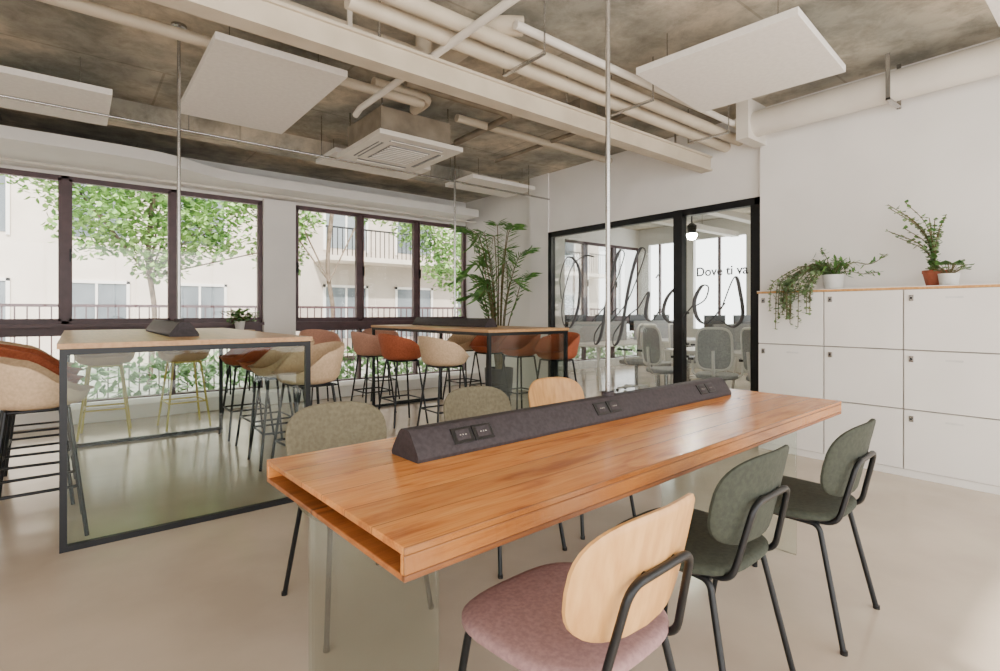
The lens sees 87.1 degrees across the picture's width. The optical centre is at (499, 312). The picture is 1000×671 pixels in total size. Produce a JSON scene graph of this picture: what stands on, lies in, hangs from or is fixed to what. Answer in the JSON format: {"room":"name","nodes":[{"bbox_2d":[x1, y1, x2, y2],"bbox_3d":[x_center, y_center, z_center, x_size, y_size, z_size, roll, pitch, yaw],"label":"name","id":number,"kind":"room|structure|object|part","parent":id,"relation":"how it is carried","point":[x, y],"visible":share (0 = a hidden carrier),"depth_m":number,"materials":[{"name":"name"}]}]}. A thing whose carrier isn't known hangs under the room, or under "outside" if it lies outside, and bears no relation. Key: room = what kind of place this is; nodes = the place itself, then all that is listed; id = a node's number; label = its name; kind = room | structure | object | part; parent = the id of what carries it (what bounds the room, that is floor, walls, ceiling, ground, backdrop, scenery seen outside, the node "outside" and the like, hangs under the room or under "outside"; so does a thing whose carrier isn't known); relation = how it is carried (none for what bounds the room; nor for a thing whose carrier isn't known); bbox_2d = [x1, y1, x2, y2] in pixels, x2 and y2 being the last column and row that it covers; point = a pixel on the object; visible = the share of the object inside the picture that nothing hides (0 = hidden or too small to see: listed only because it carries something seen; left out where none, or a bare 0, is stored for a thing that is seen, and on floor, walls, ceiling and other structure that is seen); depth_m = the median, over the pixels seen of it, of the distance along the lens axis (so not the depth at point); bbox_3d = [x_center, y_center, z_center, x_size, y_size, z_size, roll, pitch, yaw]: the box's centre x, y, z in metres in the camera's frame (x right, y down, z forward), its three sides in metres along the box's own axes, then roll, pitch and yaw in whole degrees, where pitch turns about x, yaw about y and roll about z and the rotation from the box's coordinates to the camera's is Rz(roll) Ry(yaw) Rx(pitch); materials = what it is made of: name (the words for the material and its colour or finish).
{"room":"open-plan office","nodes":[
{"label":"open-plan office","id":0,"kind":"room"},
{"bbox_2d":[0,125,478,222],"bbox_3d":[-3.569,-1.710,6.632,8.000,0.120,1.200,0,0,-39],"label":"ceiling beam","id":1,"kind":"structure","parent":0,"point":[15,143],"depth_m":6.22,"materials":[{"name":"white paint"}]},
{"bbox_2d":[0,157,476,223],"bbox_3d":[-3.617,-1.620,6.850,8.200,0.036,0.036,0,0,-39],"label":"rail","id":2,"kind":"object","parent":1,"relation":"attached to","point":[1,158],"visible":1,"depth_m":6.74,"materials":[{"name":"metal"}]},
{"bbox_2d":[261,198,295,388],"bbox_3d":[-3.285,-0.190,7.743,0.440,2.880,0.330,0,0,-39],"label":"pier","id":3,"kind":"object","parent":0,"point":[279,217],"depth_m":7.61,"materials":[{"name":"white paint"}]},
{"bbox_2d":[0,320,628,335],"bbox_3d":[-1.840,0.190,8.946,13.600,0.120,0.180,0,0,-39],"label":"window sill","id":4,"kind":"structure","parent":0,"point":[7,331],"depth_m":7.04,"materials":[{"name":"brown metal"}]},
{"bbox_2d":[70,356,637,404],"bbox_3d":[-1.849,1.170,8.957,13.600,0.160,0.250,0,0,-39],"label":"wall window base","id":5,"kind":"structure","parent":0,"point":[613,361],"depth_m":11.79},
{"bbox_2d":[466,191,529,390],"bbox_3d":[0.064,-0.400,9.027,0.140,3.300,2.050,0,0,-39],"label":"wall","id":6,"kind":"structure","parent":0,"point":[515,209],"depth_m":8.90,"materials":[{"name":"paint"}]},
{"bbox_2d":[0,364,999,670],"bbox_3d":[1.439,1.350,4.897,13.600,0.200,10.800,0,0,-39],"label":"floor","id":7,"kind":"structure","parent":0,"point":[203,596],"depth_m":2.49,"materials":[{"name":"concrete"}]},
{"bbox_2d":[0,341,74,460],"bbox_3d":[-3.943,0.738,4.463,0.525,1.027,0.547,0,0,-39],"label":"bar stool","id":8,"kind":"object","parent":7,"relation":"on","point":[69,364],"visible":0.08,"depth_m":4.56,"materials":[{"name":"orange fabric"}]},
{"bbox_2d":[0,344,82,478],"bbox_3d":[-3.495,0.738,3.990,0.525,1.027,0.547,0,0,-39],"label":"bar stool","id":9,"kind":"object","parent":7,"relation":"on","point":[71,370],"visible":0.2,"depth_m":4.02,"materials":[{"name":"fabric"}]},
{"bbox_2d":[0,349,84,504],"bbox_3d":[-3.086,0.738,3.485,0.525,1.027,0.547,0,0,-35],"label":"bar stool","id":10,"kind":"object","parent":7,"relation":"on","point":[34,358],"visible":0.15,"depth_m":3.54,"materials":[{"name":"fabric"}]},
{"bbox_2d":[0,357,94,535],"bbox_3d":[-2.620,0.738,2.974,0.525,1.027,0.547,0,0,-41],"label":"bar stool","id":11,"kind":"object","parent":7,"relation":"on","point":[26,387],"visible":0.89,"depth_m":2.82,"materials":[{"name":"beige fabric"}]},
{"bbox_2d":[74,352,134,441],"bbox_3d":[-4.056,0.738,5.407,0.547,1.027,0.525,0,0,-34],"label":"bar stool","id":12,"kind":"object","parent":7,"relation":"on","point":[110,359],"visible":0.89,"depth_m":5.34,"materials":[{"name":"beige fabric"}]},
{"bbox_2d":[157,350,211,431],"bbox_3d":[-3.513,0.738,5.847,0.547,1.027,0.525,0,0,-44],"label":"bar stool","id":13,"kind":"object","parent":7,"relation":"on","point":[187,356],"visible":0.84,"depth_m":5.83,"materials":[{"name":"beige fabric"}]},
{"bbox_2d":[57,320,312,553],"bbox_3d":[-2.641,0.655,4.199,1.320,1.190,2.750,0,0,-39],"label":"bar table","id":14,"kind":"object","parent":7,"relation":"on","point":[71,342],"depth_m":3.21,"materials":[{"name":"brown wood"}]},
{"bbox_3d":[-2.602,0.110,4.134,0.176,0.100,1.500,0,0,-39],"label":"power strip","id":15,"kind":"part","parent":14,"relation":"part of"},
{"bbox_2d":[171,21,186,320],"bbox_3d":[-2.287,-0.995,3.746,0.100,2.110,0.100,0,0,-39],"label":"pole","id":16,"kind":"object","parent":14,"relation":"on","point":[174,23],"visible":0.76,"depth_m":3.73,"materials":[{"name":"metal"}]},
{"bbox_2d":[218,348,274,441],"bbox_3d":[-2.605,0.738,5.418,0.525,1.027,0.547,0,0,-39],"label":"bar stool","id":17,"kind":"object","parent":7,"relation":"on","point":[230,358],"visible":0.4,"depth_m":5.38,"materials":[{"name":"fabric"}]},
{"bbox_2d":[14,371,479,430],"bbox_3d":[-3.704,1.165,7.005,8.260,0.170,0.450,0,0,-39],"label":"window ledge","id":18,"kind":"object","parent":7,"relation":"on","point":[146,407],"visible":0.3,"depth_m":6.68,"materials":[{"name":"white paint"}]},
{"bbox_2d":[226,330,254,394],"bbox_3d":[-3.523,0.655,7.132,0.320,0.850,0.240,0,0,-39],"label":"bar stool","id":19,"kind":"object","parent":18,"relation":"on","point":[250,330],"visible":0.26,"depth_m":7.12,"materials":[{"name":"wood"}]},
{"bbox_2d":[220,308,259,329],"bbox_3d":[-3.509,0.080,7.132,0.486,0.300,0.375,0,0,-39],"label":"potted herb","id":20,"kind":"object","parent":19,"relation":"on","point":[239,322],"visible":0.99,"depth_m":7.09,"materials":[{"name":"green plant"}]},
{"bbox_2d":[235,347,293,450],"bbox_3d":[-2.181,0.738,4.926,0.525,1.027,0.547,0,0,-41],"label":"bar stool","id":21,"kind":"object","parent":7,"relation":"on","point":[255,354],"visible":0.27,"depth_m":4.93,"materials":[{"name":"beige-tan fabric"},{"name":"black metal"}]},
{"bbox_2d":[247,339,314,471],"bbox_3d":[-1.847,0.738,4.449,0.525,1.027,0.547,0,0,-37],"label":"bar stool","id":22,"kind":"object","parent":7,"relation":"on","point":[274,357],"visible":0.45,"depth_m":4.46,"materials":[{"name":"beige fabric"}]},
{"bbox_2d":[271,341,344,458],"bbox_3d":[-1.454,0.738,3.996,0.525,1.027,0.547,0,0,-44],"label":"bar stool","id":23,"kind":"object","parent":7,"relation":"on","point":[326,358],"visible":0.77,"depth_m":3.96,"materials":[{"name":"beige fabric"}]},
{"bbox_2d":[299,329,341,405],"bbox_3d":[-2.451,0.738,7.158,0.547,1.027,0.525,0,0,-42],"label":"bar stool","id":24,"kind":"object","parent":7,"relation":"on","point":[319,336],"visible":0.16,"depth_m":7.35,"materials":[{"name":"beige fabric"}]},
{"bbox_2d":[281,401,433,652],"bbox_3d":[-0.632,0.838,2.290,0.481,0.828,0.550,0,0,-39],"label":"dining chair","id":25,"kind":"object","parent":7,"relation":"on","point":[323,426],"visible":0.37,"depth_m":2.42,"materials":[{"name":"green fabric"}]},
{"bbox_2d":[351,331,396,412],"bbox_3d":[-1.605,0.738,6.614,0.525,1.027,0.547,0,0,-41],"label":"bar stool","id":26,"kind":"object","parent":7,"relation":"on","point":[364,344],"visible":0.76,"depth_m":6.41,"materials":[{"name":"pink fabric"}]},
{"bbox_2d":[362,328,399,400],"bbox_3d":[-1.751,0.738,7.725,0.547,1.027,0.525,0,0,-31],"label":"bar stool","id":27,"kind":"object","parent":7,"relation":"on","point":[368,331],"visible":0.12,"depth_m":7.85,"materials":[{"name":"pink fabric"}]},
{"bbox_2d":[378,333,428,428],"bbox_3d":[-1.117,0.738,5.980,0.525,1.027,0.547,0,0,-39],"label":"bar stool","id":28,"kind":"object","parent":7,"relation":"on","point":[393,348],"visible":0.94,"depth_m":5.79,"materials":[{"name":"fabric"}]},
{"bbox_2d":[417,336,469,425],"bbox_3d":[-0.567,0.738,5.332,0.525,1.027,0.547,0,0,-37],"label":"bar stool","id":29,"kind":"object","parent":7,"relation":"on","point":[435,352],"visible":0.94,"depth_m":5.13,"materials":[{"name":"beige fabric"}]},
{"bbox_2d":[442,334,481,399],"bbox_3d":[-0.525,0.738,7.553,0.525,1.027,0.547,0,0,-39],"label":"bar stool","id":30,"kind":"object","parent":7,"relation":"on","point":[464,341],"visible":0.47,"depth_m":7.57,"materials":[{"name":"beige fabric"}]},
{"bbox_2d":[371,317,568,406],"bbox_3d":[-0.483,0.655,6.332,1.100,1.190,2.550,0,0,-39],"label":"bar table","id":31,"kind":"object","parent":7,"relation":"on","point":[499,330],"depth_m":5.81,"materials":[{"name":"brown wood"}]},
{"bbox_3d":[-0.601,0.110,6.462,0.176,0.100,1.600,0,0,-39],"label":"power strip","id":32,"kind":"part","parent":31,"relation":"part of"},
{"bbox_2d":[451,143,458,317],"bbox_3d":[-0.550,-0.995,6.400,0.100,2.110,0.100,0,0,-39],"label":"pole","id":33,"kind":"object","parent":31,"relation":"on","point":[454,316],"visible":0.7,"depth_m":6.39,"materials":[{"name":"metal"}]},
{"bbox_2d":[469,335,510,404],"bbox_3d":[-0.147,0.738,7.086,0.525,1.027,0.547,0,0,-39],"label":"bar stool","id":34,"kind":"object","parent":7,"relation":"on","point":[478,344],"visible":0.59,"depth_m":7.05,"materials":[{"name":"fabric"}]},
{"bbox_2d":[446,219,541,396],"bbox_3d":[-0.173,-0.066,7.832,1.223,2.632,1.416,0,0,-39],"label":"potted palm","id":35,"kind":"object","parent":7,"relation":"on","point":[485,287],"visible":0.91,"depth_m":7.84,"materials":[{"name":"green plant"}]},
{"bbox_2d":[443,386,566,578],"bbox_3d":[0.000,0.838,2.827,0.481,0.828,0.550,0,0,-41],"label":"dining chair","id":36,"kind":"object","parent":7,"relation":"on","point":[465,402],"visible":0.3,"depth_m":2.99,"materials":[{"name":"green fabric"}]},
{"bbox_2d":[499,334,540,408],"bbox_3d":[0.246,0.738,6.569,0.525,1.027,0.547,0,0,-37],"label":"bar stool","id":37,"kind":"object","parent":7,"relation":"on","point":[516,346],"visible":0.89,"depth_m":6.56,"materials":[{"name":"fabric"}]},
{"bbox_2d":[267,377,840,582],"bbox_3d":[0.576,0.825,2.397,2.860,0.850,0.900,0,0,-41],"label":"wooden table","id":38,"kind":"object","parent":7,"relation":"on","point":[414,520],"depth_m":1.76,"materials":[{"name":"brown wood"}]},
{"bbox_3d":[0.515,0.450,2.543,2.240,0.100,0.176,0,0,-41],"label":"power strip","id":39,"kind":"part","parent":38,"relation":"part of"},
{"bbox_2d":[602,0,613,395],"bbox_3d":[0.523,-0.825,2.550,0.100,2.450,0.100,0,0,-39],"label":"pole","id":40,"kind":"object","parent":38,"relation":"on","point":[607,392],"visible":1,"depth_m":2.54,"materials":[{"name":"metal"}]},
{"bbox_2d":[534,332,579,381],"bbox_3d":[0.655,0.738,6.064,0.525,1.027,0.547,0,0,-41],"label":"bar stool","id":41,"kind":"object","parent":7,"relation":"on","point":[550,347],"visible":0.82,"depth_m":6.11,"materials":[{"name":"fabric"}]},
{"bbox_2d":[458,493,694,670],"bbox_3d":[0.191,0.838,1.355,0.481,0.828,0.550,0,0,-42],"label":"dining chair","id":42,"kind":"object","parent":7,"relation":"on","point":[602,610],"visible":1,"depth_m":1.19,"materials":[{"name":"fabric"}]},
{"bbox_2d":[528,377,635,539],"bbox_3d":[0.480,0.838,3.255,0.481,0.828,0.550,0,0,-37],"label":"dining chair","id":43,"kind":"object","parent":7,"relation":"on","point":[548,390],"visible":0.31,"depth_m":3.44,"materials":[{"name":"beige wood"}]},
{"bbox_2d":[565,315,655,390],"bbox_3d":[1.771,0.641,9.412,1.600,1.222,1.500,0,0,-39],"label":"office desk","id":44,"kind":"object","parent":7,"relation":"on","point":[586,330],"visible":0.48,"depth_m":9.24,"materials":[{"name":"grey"}]},
{"bbox_2d":[616,324,656,391],"bbox_3d":[2.156,0.705,8.308,0.648,1.080,0.627,0,0,-39],"label":"office chair","id":45,"kind":"object","parent":7,"relation":"on","point":[636,362],"visible":0.34,"depth_m":8.20,"materials":[{"name":"grey plastic"}]},
{"bbox_2d":[610,314,694,360],"bbox_3d":[3.170,0.641,10.545,1.600,1.222,1.500,0,0,-39],"label":"office desk","id":46,"kind":"object","parent":7,"relation":"on","point":[634,320],"visible":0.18,"depth_m":10.45,"materials":[{"name":"grey"}]},
{"bbox_2d":[636,324,672,388],"bbox_3d":[2.401,0.705,7.993,0.648,1.080,0.627,0,0,-29],"label":"office chair","id":47,"kind":"object","parent":7,"relation":"on","point":[663,363],"visible":0.34,"depth_m":8.00,"materials":[{"name":"grey plastic"}]},
{"bbox_2d":[641,325,688,384],"bbox_3d":[2.239,0.705,7.084,0.627,1.080,0.648,0,0,-19],"label":"office chair","id":48,"kind":"object","parent":7,"relation":"on","point":[652,352],"visible":0.81,"depth_m":6.96,"materials":[{"name":"grey fabric"}]},
{"bbox_2d":[668,323,695,380],"bbox_3d":[3.070,0.705,8.597,0.627,1.080,0.648,0,0,41],"label":"office chair","id":49,"kind":"object","parent":7,"relation":"on","point":[670,325],"visible":0.35,"depth_m":8.60,"materials":[{"name":"grey"}]},
{"bbox_2d":[689,344,704,380],"bbox_3d":[3.710,0.705,9.567,0.627,1.080,0.648,0,0,41],"label":"office chair","id":50,"kind":"object","parent":7,"relation":"on","point":[691,376],"visible":0.03,"depth_m":9.50,"materials":[{"name":"grey"}]},
{"bbox_2d":[616,444,795,670],"bbox_3d":[0.682,0.838,1.829,0.481,0.828,0.550,0,0,-41],"label":"dining chair","id":51,"kind":"object","parent":7,"relation":"on","point":[723,541],"visible":0.73,"depth_m":1.60,"materials":[{"name":"green fabric"}]},
{"bbox_2d":[663,315,749,383],"bbox_3d":[3.408,0.641,7.392,1.600,1.222,1.500,0,0,-39],"label":"office desk","id":52,"kind":"object","parent":7,"relation":"on","point":[716,322],"visible":0.09,"depth_m":7.30,"materials":[{"name":"grey"}]},
{"bbox_2d":[688,327,743,379],"bbox_3d":[2.675,0.705,6.472,0.648,1.080,0.627,0,0,31],"label":"office chair","id":53,"kind":"object","parent":7,"relation":"on","point":[714,348],"visible":0.83,"depth_m":6.24,"materials":[{"name":"grey fabric"}]},
{"bbox_2d":[731,357,737,388],"bbox_3d":[4.806,0.641,8.524,1.600,1.222,1.500,0,0,-39],"label":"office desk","id":54,"kind":"object","parent":7,"relation":"on","point":[736,358],"visible":0.02,"depth_m":8.54,"materials":[{"name":"grey"}]},
{"bbox_2d":[740,327,749,381],"bbox_3d":[3.127,0.705,6.066,0.627,1.080,0.648,0,0,-9],"label":"office chair","id":55,"kind":"object","parent":7,"relation":"on","point":[745,332],"visible":0.19,"depth_m":6.11,"materials":[{"name":"grey"}]},
{"bbox_2d":[708,418,879,656],"bbox_3d":[1.267,0.838,2.252,0.481,0.828,0.550,0,0,-42],"label":"dining chair","id":56,"kind":"object","parent":7,"relation":"on","point":[826,502],"visible":0.82,"depth_m":2.02,"materials":[{"name":"green fabric"}]},
{"bbox_2d":[757,283,999,494],"bbox_3d":[3.932,0.523,3.301,0.434,1.453,4.411,0,0,-39],"label":"cabinet","id":57,"kind":"object","parent":7,"relation":"on","point":[921,362],"visible":0.77,"depth_m":4.03,"materials":[{"name":"white wood"}]},
{"bbox_2d":[766,248,887,329],"bbox_3d":[2.811,-0.219,4.584,0.882,0.734,0.430,0,0,28],"label":"trailing plant","id":58,"kind":"object","parent":57,"relation":"on","point":[832,279],"visible":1,"depth_m":4.58,"materials":[{"name":"green plant"}]},
{"bbox_2d":[885,199,946,285],"bbox_3d":[3.259,-0.557,4.102,0.238,0.708,0.396,0,0,-39],"label":"jade plant","id":59,"kind":"object","parent":57,"relation":"on","point":[930,277],"visible":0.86,"depth_m":4.05,"materials":[{"name":"green plant"}]},
{"bbox_2d":[925,259,974,284],"bbox_3d":[3.348,-0.302,3.924,0.268,0.199,0.276,0,0,32],"label":"potted pilea","id":60,"kind":"object","parent":57,"relation":"on","point":[950,277],"visible":0.99,"depth_m":3.88,"materials":[{"name":"ceramic"}]},
{"bbox_2d":[0,0,999,230],"bbox_3d":[1.439,-2.200,4.897,13.600,0.300,10.800,0,0,-39],"label":"ceiling","id":61,"kind":"structure","parent":0,"point":[140,66],"depth_m":4.14,"materials":[{"name":"concrete"}]},
{"bbox_2d":[0,57,111,125],"bbox_3d":[-3.921,-1.900,4.159,1.340,0.300,0.900,0,0,-39],"label":"acoustic panel","id":62,"kind":"object","parent":61,"relation":"attached to","point":[14,82],"visible":0.8,"depth_m":4.23,"materials":[{"name":"metal"}]},
{"bbox_2d":[181,26,347,133],"bbox_3d":[-1.978,-1.900,4.253,0.880,0.300,1.600,0,0,-39],"label":"acoustic panel","id":63,"kind":"object","parent":61,"relation":"attached to","point":[236,81],"visible":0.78,"depth_m":4.03,"materials":[{"name":"fabric"}]},
{"bbox_2d":[0,84,549,199],"bbox_3d":[-2.362,-1.834,5.062,7.900,0.432,0.024,0,0,-39],"label":"conduit","id":64,"kind":"object","parent":61,"relation":"attached to","point":[1,95],"visible":0.84,"depth_m":4.97,"materials":[{"name":"metal"}]},
{"bbox_2d":[107,97,518,184],"bbox_3d":[-2.908,-1.960,5.816,8.000,0.180,0.300,0,0,-39],"label":"ceiling beam","id":65,"kind":"structure","parent":61,"relation":"attached to","point":[119,107],"depth_m":5.68,"materials":[{"name":"white paint"}]},
{"bbox_2d":[316,139,430,179],"bbox_3d":[-1.506,-1.900,6.308,1.200,0.300,0.600,0,0,-39],"label":"acoustic panel","id":66,"kind":"object","parent":61,"relation":"attached to","point":[332,153],"visible":0.51,"depth_m":6.33,"materials":[{"name":"metal"}]},
{"bbox_2d":[36,0,742,151],"bbox_3d":[0.677,-1.863,2.676,6.420,0.374,5.307,0,0,-39],"label":"ceiling pipes","id":67,"kind":"object","parent":61,"relation":"attached to","point":[477,29],"depth_m":3.61,"materials":[{"name":"white metal"}]},
{"bbox_2d":[336,97,462,172],"bbox_3d":[-1.031,-1.818,5.341,0.900,0.464,1.000,0,0,-39],"label":"air conditioner","id":68,"kind":"object","parent":61,"relation":"attached to","point":[386,137],"visible":0.98,"depth_m":5.13,"materials":[{"name":"paint"}]},
{"bbox_2d":[278,0,523,63],"bbox_3d":[-2.038,-1.920,2.306,4.934,0.260,1.052,0,0,-39],"label":"ceiling pipes","id":69,"kind":"object","parent":61,"relation":"attached to","point":[502,23],"depth_m":3.45,"materials":[{"name":"white metal"}]},
{"bbox_2d":[147,0,711,172],"bbox_3d":[-0.837,-1.800,3.266,8.010,0.500,0.130,0,0,-39],"label":"beam","id":70,"kind":"structure","parent":61,"relation":"attached to","point":[276,20],"depth_m":3.43,"materials":[{"name":"beige paint"}]},
{"bbox_2d":[445,158,534,197],"bbox_3d":[-0.130,-1.900,7.390,1.100,0.300,0.650,0,0,-39],"label":"acoustic panel","id":71,"kind":"object","parent":61,"relation":"attached to","point":[476,179],"visible":0.99,"depth_m":7.28,"materials":[{"name":"metal"}]},
{"bbox_2d":[371,77,626,163],"bbox_3d":[0.118,-1.950,5.693,3.450,0.200,2.100,0,0,-39],"label":"pipes","id":72,"kind":"object","parent":61,"relation":"attached to","point":[411,89],"visible":0.52,"depth_m":5.38,"materials":[{"name":"white metal"}]},
{"bbox_2d":[652,207,749,236],"bbox_3d":[3.679,-1.765,8.487,5.200,0.570,2.560,0,0,-39],"label":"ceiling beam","id":73,"kind":"structure","parent":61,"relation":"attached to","point":[730,214],"depth_m":9.40,"materials":[{"name":"paint"}]},
{"bbox_2d":[636,0,845,112],"bbox_3d":[1.754,-1.900,3.840,1.060,0.300,1.080,0,0,-44],"label":"acoustic panel","id":74,"kind":"object","parent":61,"relation":"attached to","point":[783,50],"visible":1,"depth_m":3.70,"materials":[{"name":"metal"}]},
{"bbox_2d":[736,39,999,147],"bbox_3d":[4.008,-1.860,3.258,0.370,0.380,5.020,0,0,-39],"label":"air duct","id":75,"kind":"object","parent":61,"relation":"hanging from","point":[754,121],"visible":0.97,"depth_m":4.29,"materials":[{"name":"metal"}]},
{"bbox_2d":[985,0,999,26],"bbox_3d":[3.018,-1.900,2.431,1.050,0.300,1.180,0,0,-39],"label":"acoustic panel","id":76,"kind":"object","parent":61,"relation":"attached to","point":[994,5],"visible":1,"depth_m":3.02,"materials":[{"name":"metal"}]},
{"bbox_2d":[530,173,564,384],"bbox_3d":[0.714,-0.400,7.977,0.350,3.300,0.400,0,0,-39],"label":"column","id":77,"kind":"structure","parent":0,"point":[539,208],"depth_m":7.85,"materials":[{"name":"paint"}]},
{"bbox_2d":[549,119,759,231],"bbox_3d":[1.723,-1.615,6.549,0.080,0.870,3.090,0,0,-39],"label":"wall","id":78,"kind":"structure","parent":0,"point":[640,185],"depth_m":6.40,"materials":[{"name":"paint"}]},
{"bbox_2d":[548,197,759,391],"bbox_3d":[1.680,0.035,6.520,0.162,2.430,3.080,0,0,-39],"label":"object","id":79,"kind":"structure","parent":78,"relation":"in","point":[679,217],"depth_m":6.04,"materials":[{"name":"black metal"}]},
{"bbox_3d":[1.701,-0.191,6.512,0.042,1.238,2.685,0,0,-39],"label":"glass lettering","id":80,"kind":"part","parent":79,"relation":"part of"},
{"bbox_2d":[697,266,747,276],"bbox_3d":[2.386,-0.457,5.667,0.004,0.101,0.578,0,0,-39],"label":"sign","id":81,"kind":"object","parent":79,"relation":"attached to","point":[727,269],"visible":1,"depth_m":5.68,"materials":[{"name":"plastic"}]},
{"bbox_2d":[618,214,749,372],"bbox_3d":[6.581,-0.400,9.273,0.100,3.300,11.130,0,0,-39],"label":"wall","id":82,"kind":"structure","parent":0,"point":[647,238],"depth_m":12.01,"materials":[{"name":"paint"}]},
{"bbox_2d":[0,157,637,247],"bbox_3d":[-1.849,-1.830,8.957,13.600,0.440,0.250,0,0,-39],"label":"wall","id":83,"kind":"structure","parent":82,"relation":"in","point":[624,237],"depth_m":8.26,"materials":[{"name":"white paint"}]},
{"bbox_2d":[0,167,264,403],"bbox_3d":[-5.097,-0.270,6.167,4.360,2.680,0.200,0,0,-39],"label":"window","id":84,"kind":"structure","parent":83,"relation":"attached to","point":[64,320],"depth_m":6.45,"materials":[{"name":"paint"}]},
{"bbox_2d":[296,205,465,381],"bbox_3d":[-1.848,-0.270,8.797,3.120,2.680,0.200,0,0,-39],"label":"window","id":85,"kind":"structure","parent":83,"relation":"attached to","point":[359,318],"depth_m":8.49,"materials":[{"name":"paint"}]},
{"bbox_2d":[565,239,637,361],"bbox_3d":[1.532,-0.270,11.535,5.100,2.680,0.200,0,0,-39],"label":"window","id":86,"kind":"structure","parent":83,"relation":"attached to","point":[584,245],"depth_m":11.98,"materials":[{"name":"paint"}]},
{"bbox_2d":[687,216,697,239],"bbox_3d":[2.797,-1.557,7.669,0.160,0.985,0.160,0,0,-39],"label":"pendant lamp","id":87,"kind":"object","parent":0,"point":[691,227],"depth_m":7.62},
{"bbox_2d":[760,37,999,290],"bbox_3d":[4.229,-0.400,3.398,0.150,3.300,4.960,0,0,-39],"label":"wall","id":88,"kind":"structure","parent":0,"point":[827,184],"depth_m":4.45,"materials":[{"name":"paint"}]},
{"label":"outside","id":89,"kind":"structure","parent":0,"visible":0},
{"bbox_2d":[77,332,636,398],"bbox_3d":[-8.166,1.650,18.029,60.000,0.200,21.700,0,0,-39],"label":"ground","id":90,"kind":"structure","parent":89,"point":[135,388],"depth_m":12.84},
{"bbox_2d":[0,175,256,367],"bbox_3d":[-15.828,-5.600,12.236,18.800,14.300,1.060,0,0,-39],"label":"apartment building","id":91,"kind":"structure","parent":90,"relation":"on","point":[28,263],"depth_m":14.94,"materials":[{"name":"white paint"}]},
{"bbox_2d":[0,174,311,384],"bbox_3d":[-7.044,-1.195,11.259,5.924,5.497,2.465,0,0,-34],"label":"street tree","id":92,"kind":"object","parent":90,"relation":"on","point":[124,199],"visible":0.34,"depth_m":10.72,"materials":[{"name":"green plant"}]},
{"bbox_2d":[0,303,603,397],"bbox_3d":[-4.078,0.700,11.392,20.000,1.700,0.040,0,0,-39],"label":"iron railing","id":93,"kind":"object","parent":90,"relation":"on","point":[1,304],"visible":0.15,"depth_m":10.07,"materials":[{"name":"metal"}]},
{"bbox_2d":[240,204,388,331],"bbox_3d":[-4.328,-1.165,12.667,4.240,5.438,1.779,0,0,-35],"label":"street tree","id":94,"kind":"object","parent":90,"relation":"on","point":[308,215],"visible":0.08,"depth_m":12.75,"materials":[{"name":"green plant"}]},
{"bbox_2d":[71,333,636,399],"bbox_3d":[-3.438,1.127,10.591,20.241,1.051,1.092,0,0,-39],"label":"hedge","id":95,"kind":"object","parent":90,"relation":"on","point":[159,364],"visible":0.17,"depth_m":8.98,"materials":[{"name":"green plant"}]},
{"bbox_2d":[386,222,460,315],"bbox_3d":[-0.785,-0.957,15.509,5.196,5.021,2.423,0,0,-43],"label":"street tree","id":96,"kind":"object","parent":90,"relation":"on","point":[436,246],"visible":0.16,"depth_m":14.67,"materials":[{"name":"green plant"}]},
{"bbox_2d":[296,211,604,358],"bbox_3d":[-0.720,-5.600,21.228,14.400,14.300,2.100,0,0,-39],"label":"apartment building","id":97,"kind":"structure","parent":90,"relation":"on","point":[388,266],"depth_m":18.29,"materials":[{"name":"beige concrete"}]}
]}

